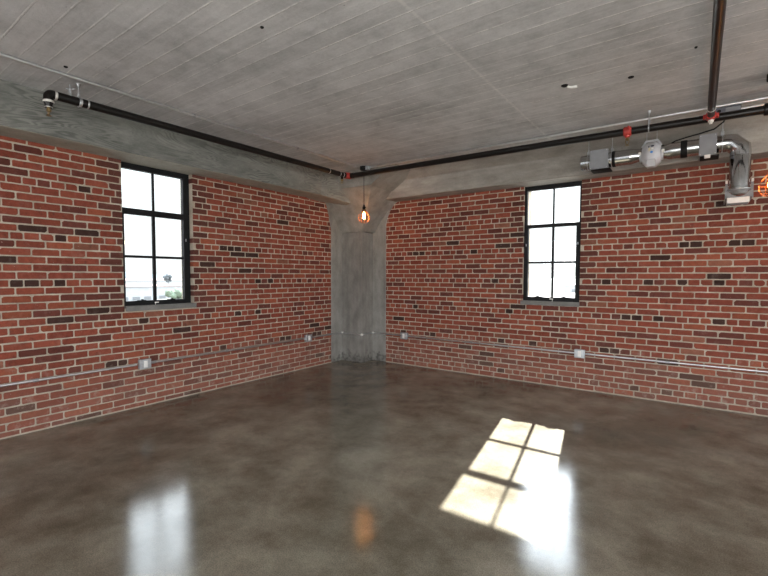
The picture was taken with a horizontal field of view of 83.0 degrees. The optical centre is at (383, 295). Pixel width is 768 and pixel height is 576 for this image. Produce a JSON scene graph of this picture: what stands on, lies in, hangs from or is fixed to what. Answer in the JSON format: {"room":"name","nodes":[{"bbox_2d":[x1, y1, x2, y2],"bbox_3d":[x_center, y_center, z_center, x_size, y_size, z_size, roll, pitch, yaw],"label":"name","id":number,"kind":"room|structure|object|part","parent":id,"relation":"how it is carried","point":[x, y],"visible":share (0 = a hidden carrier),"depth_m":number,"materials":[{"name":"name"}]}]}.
{"room":"empty industrial loft","nodes":[
{"label":"empty industrial loft","id":0,"kind":"room"},
{"bbox_2d":[0,136,330,437],"bbox_3d":[-3.357,-0.078,3.778,0.271,2.610,8.700,2,3,36],"label":"wall","id":1,"kind":"structure","parent":0,"point":[260,259],"depth_m":4.45,"materials":[{"name":"red brick"}]},
{"bbox_2d":[138,358,150,369],"bbox_3d":[-2.558,0.731,4.643,0.057,0.104,0.120,2,3,36],"label":"outlet box","id":2,"kind":"object","parent":1,"relation":"attached to","point":[142,363],"visible":1,"depth_m":4.62,"materials":[{"name":"metal"}]},
{"bbox_2d":[121,162,196,311],"bbox_3d":[-2.505,-0.631,4.784,0.144,1.570,0.840,2,3,36],"label":"window","id":3,"kind":"structure","parent":1,"relation":"in","point":[185,302],"depth_m":4.84,"materials":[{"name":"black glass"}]},
{"bbox_3d":[-2.539,-0.388,4.807,0.060,0.980,0.674,2,3,36],"label":"sash","id":4,"kind":"part","parent":3,"relation":"part of","materials":[{"name":"black metal"}]},
{"bbox_3d":[-2.480,0.125,4.839,0.124,0.054,0.775,2,3,36],"label":"sill","id":5,"kind":"part","parent":3,"relation":"part of","materials":[{"name":"concrete"}]},
{"bbox_2d":[0,362,330,439],"bbox_3d":[-3.327,1.228,3.652,0.012,0.012,8.440,2,3,36],"label":"trim","id":6,"kind":"structure","parent":1,"relation":"attached to","point":[327,362],"depth_m":4.64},
{"bbox_2d":[304,334,311,341],"bbox_3d":[-1.150,0.647,6.591,0.057,0.104,0.120,2,3,36],"label":"outlet box","id":7,"kind":"object","parent":1,"relation":"attached to","point":[308,338],"visible":1,"depth_m":6.56,"materials":[{"name":"metal"}]},
{"bbox_2d":[0,332,767,386],"bbox_3d":[0.637,0.893,1.177,9.298,0.043,8.898,2,3,36],"label":"conduit","id":8,"kind":"object","parent":1,"relation":"attached to","point":[471,342],"visible":1,"depth_m":5.04,"materials":[{"name":"metal"}]},
{"bbox_2d":[0,360,767,575],"bbox_3d":[0.696,1.456,1.117,10.100,0.200,9.630,2,3,36],"label":"floor","id":9,"kind":"structure","parent":0,"point":[341,467],"depth_m":2.97,"materials":[{"name":"concrete"}]},
{"bbox_2d":[325,164,409,362],"bbox_3d":[-0.217,-0.377,6.845,1.616,2.950,1.034,2,3,36],"label":"concrete column","id":10,"kind":"structure","parent":9,"relation":"on","point":[358,249],"depth_m":7.06,"materials":[{"name":"grey concrete"}]},
{"bbox_2d":[0,0,767,171],"bbox_3d":[0.694,-1.705,0.964,10.100,0.250,9.600,2,3,36],"label":"ceiling","id":11,"kind":"structure","parent":0,"point":[359,83],"depth_m":3.17,"materials":[{"name":"concrete"}]},
{"bbox_2d":[0,79,351,204],"bbox_3d":[-3.116,-1.473,3.550,0.850,0.501,8.710,2,3,36],"label":"concrete beam","id":12,"kind":"structure","parent":11,"relation":"attached to","point":[23,113],"depth_m":4.34,"materials":[{"name":"grey concrete"}]},
{"bbox_2d":[0,52,356,166],"bbox_3d":[-2.724,-1.655,2.870,0.046,0.033,7.880,2,3,36],"label":"conduit","id":13,"kind":"object","parent":11,"relation":"attached to","point":[1,54],"visible":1,"depth_m":3.79,"materials":[{"name":"metal"}]},
{"bbox_2d":[358,166,369,222],"bbox_3d":[-0.276,-1.418,6.123,0.181,0.787,0.162,2,3,36],"label":"pendant light","id":14,"kind":"object","parent":11,"relation":"hanging from","point":[362,168],"visible":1,"depth_m":6.11,"materials":[{"name":"orange glass"}]},
{"bbox_2d":[42,0,767,183],"bbox_3d":[-0.231,-1.470,1.938,5.526,0.312,6.678,2,3,36],"label":"pipe","id":15,"kind":"object","parent":11,"relation":"hanging from","point":[719,6],"visible":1,"depth_m":3.97,"materials":[{"name":"black metal"}]},
{"bbox_2d":[370,96,767,167],"bbox_3d":[3.204,-1.681,3.744,8.281,0.033,0.078,2,3,35],"label":"conduit","id":16,"kind":"object","parent":11,"relation":"attached to","point":[766,97],"visible":1,"depth_m":4.49,"materials":[{"name":"metal"}]},
{"bbox_2d":[561,84,576,88],"bbox_3d":[1.482,-1.674,3.480,0.119,0.032,0.054,2,3,31],"label":"anchor","id":17,"kind":"object","parent":11,"relation":"attached to","point":[563,85],"visible":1,"depth_m":3.48,"materials":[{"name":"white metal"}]},
{"bbox_2d":[386,114,767,201],"bbox_3d":[3.458,-1.559,4.460,9.100,0.380,0.690,2,3,36],"label":"concrete beam","id":18,"kind":"structure","parent":11,"relation":"attached to","point":[557,164],"depth_m":5.25,"materials":[{"name":"grey concrete"}]},
{"bbox_2d":[638,131,663,168],"bbox_3d":[2.784,-1.524,4.516,0.228,0.419,0.278,2,3,36],"label":"fan","id":19,"kind":"object","parent":11,"relation":"hanging from","point":[651,155],"visible":0.96,"depth_m":4.44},
{"bbox_2d":[580,123,751,194],"bbox_3d":[2.837,-1.356,4.483,1.490,0.751,0.225,2,3,36],"label":"ventilation duct","id":20,"kind":"object","parent":11,"relation":"hanging from","point":[739,149],"visible":0.94,"depth_m":4.20,"materials":[{"name":"metal"}]},
{"bbox_2d":[591,168,611,173],"bbox_3d":[2.411,-1.380,4.812,0.190,0.012,0.170,2,3,36],"label":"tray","id":21,"kind":"object","parent":20,"relation":"on","point":[594,170],"depth_m":4.77,"materials":[{"name":"black metal"}]},
{"bbox_2d":[700,154,718,160],"bbox_3d":[3.185,-1.347,4.253,0.148,0.012,0.170,2,3,36],"label":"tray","id":22,"kind":"object","parent":20,"relation":"on","point":[712,156],"depth_m":4.22,"materials":[{"name":"black metal"}]},
{"bbox_2d":[723,178,753,205],"bbox_3d":[3.466,-0.989,4.254,0.210,0.230,0.475,2,3,36],"label":"air vent","id":23,"kind":"object","parent":20,"relation":"attached to","point":[730,199],"visible":1,"depth_m":4.09,"materials":[{"name":"white metal"}]},
{"bbox_2d":[726,196,749,204],"bbox_3d":[3.363,-0.898,4.132,0.166,0.052,0.150,2,3,36],"label":"register","id":24,"kind":"object","parent":23,"relation":"attached to","point":[730,200],"depth_m":4.09,"materials":[{"name":"white metal"}]},
{"bbox_2d":[661,120,724,145],"bbox_3d":[3.034,-1.618,4.289,0.585,0.215,0.052,3,4,45],"label":"power cable","id":25,"kind":"object","parent":11,"relation":"hanging from","point":[723,120],"visible":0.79,"depth_m":4.25,"materials":[{"name":"black rubber"}]},
{"bbox_2d":[715,101,740,112],"bbox_3d":[3.051,-1.654,3.855,0.182,0.105,0.075,2,3,36],"label":"box","id":26,"kind":"object","parent":11,"relation":"attached to","point":[738,106],"visible":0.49,"depth_m":3.82,"materials":[{"name":"metal"}]},
{"bbox_2d":[741,102,767,108],"bbox_3d":[3.211,-1.629,3.729,0.231,0.028,0.028,2,3,41],"label":"conduit","id":27,"kind":"object","parent":26,"relation":"attached to","point":[760,104],"visible":0.6,"depth_m":3.74,"materials":[{"name":"metal"}]},
{"bbox_2d":[758,74,767,196],"bbox_3d":[2.967,-1.217,3.292,0.181,0.922,0.162,2,3,36],"label":"pendant light","id":28,"kind":"object","parent":11,"relation":"hanging from","point":[765,191],"visible":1,"depth_m":3.33,"materials":[{"name":"orange glass"}]},
{"bbox_2d":[386,158,767,414],"bbox_3d":[3.584,-0.103,4.703,9.100,2.610,0.331,2,3,36],"label":"wall","id":29,"kind":"structure","parent":0,"point":[669,271],"depth_m":5.13,"materials":[{"name":"red brick"}]},
{"bbox_2d":[400,332,407,339],"bbox_3d":[0.319,0.638,6.856,0.120,0.104,0.057,2,3,36],"label":"outlet box","id":30,"kind":"object","parent":29,"relation":"attached to","point":[403,335],"visible":1,"depth_m":6.83,"materials":[{"name":"metal"}]},
{"bbox_2d":[520,181,581,306],"bbox_3d":[2.144,-0.655,5.564,0.752,1.570,0.124,2,3,36],"label":"window","id":31,"kind":"structure","parent":29,"relation":"in","point":[527,300],"depth_m":5.57,"materials":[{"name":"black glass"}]},
{"bbox_3d":[2.137,0.102,5.602,0.729,0.054,0.124,2,3,36],"label":"sill","id":32,"kind":"part","parent":31,"relation":"part of","materials":[{"name":"concrete"}]},
{"bbox_3d":[2.161,-0.405,5.592,0.656,0.966,0.060,2,3,36],"label":"sash","id":33,"kind":"part","parent":31,"relation":"part of","materials":[{"name":"black metal"}]},
{"bbox_2d":[386,361,767,416],"bbox_3d":[3.602,1.204,4.543,8.810,0.012,0.012,2,3,36],"label":"trim","id":34,"kind":"structure","parent":29,"relation":"attached to","point":[386,361],"depth_m":5.26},
{"bbox_2d":[574,349,584,357],"bbox_3d":[2.410,0.715,5.347,0.120,0.104,0.057,2,3,36],"label":"outlet box","id":35,"kind":"object","parent":29,"relation":"attached to","point":[578,353],"visible":1,"depth_m":5.33,"materials":[{"name":"metal"}]},
{"label":"outside","id":36,"kind":"structure","parent":0,"visible":0},
{"bbox_2d":[125,278,574,299],"bbox_3d":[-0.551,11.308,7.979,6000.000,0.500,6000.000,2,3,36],"label":"ground","id":37,"kind":"structure","parent":36,"point":[538,286],"depth_m":449.16,"materials":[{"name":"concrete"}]},
{"bbox_2d":[126,284,152,300],"bbox_3d":[-119.598,-1.440,198.331,17.200,7.500,21.200,2,3,36],"label":"building","id":38,"kind":"structure","parent":37,"relation":"on","point":[134,292],"depth_m":197.14,"materials":[{"name":"paint"}]},
{"bbox_2d":[125,272,181,277],"bbox_3d":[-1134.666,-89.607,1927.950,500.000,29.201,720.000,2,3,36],"label":"hills","id":39,"kind":"structure","parent":37,"relation":"on","point":[127,274],"depth_m":1768.89,"materials":[{"name":"white"}]},
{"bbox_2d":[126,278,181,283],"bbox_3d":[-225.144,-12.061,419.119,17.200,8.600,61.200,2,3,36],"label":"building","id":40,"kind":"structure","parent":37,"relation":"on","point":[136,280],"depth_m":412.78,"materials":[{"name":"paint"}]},
{"bbox_2d":[148,284,181,298],"bbox_3d":[-112.836,-2.302,224.756,17.200,7.100,19.200,2,3,36],"label":"building","id":41,"kind":"structure","parent":37,"relation":"on","point":[161,288],"depth_m":216.51,"materials":[{"name":"paint"}]},
{"bbox_2d":[163,273,172,283],"bbox_3d":[-150.905,-8.899,303.507,5.100,12.922,6.261,2,3,36],"label":"tree","id":42,"kind":"object","parent":37,"relation":"on","point":[168,277],"visible":0.94,"depth_m":302.36,"materials":[{"name":"grey plant"}]},
{"bbox_2d":[165,288,181,298],"bbox_3d":[-88.540,-0.131,184.666,8.418,6.309,6.613,2,3,36],"label":"tree","id":43,"kind":"object","parent":37,"relation":"on","point":[175,293],"visible":0.78,"depth_m":182.77,"materials":[{"name":"green plant"}]},
{"bbox_2d":[564,284,574,292],"bbox_3d":[161.904,-4.565,297.309,71.200,6.200,17.200,2,3,36],"label":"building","id":44,"kind":"structure","parent":37,"relation":"on","point":[570,288],"depth_m":309.16,"materials":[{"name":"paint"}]}
]}

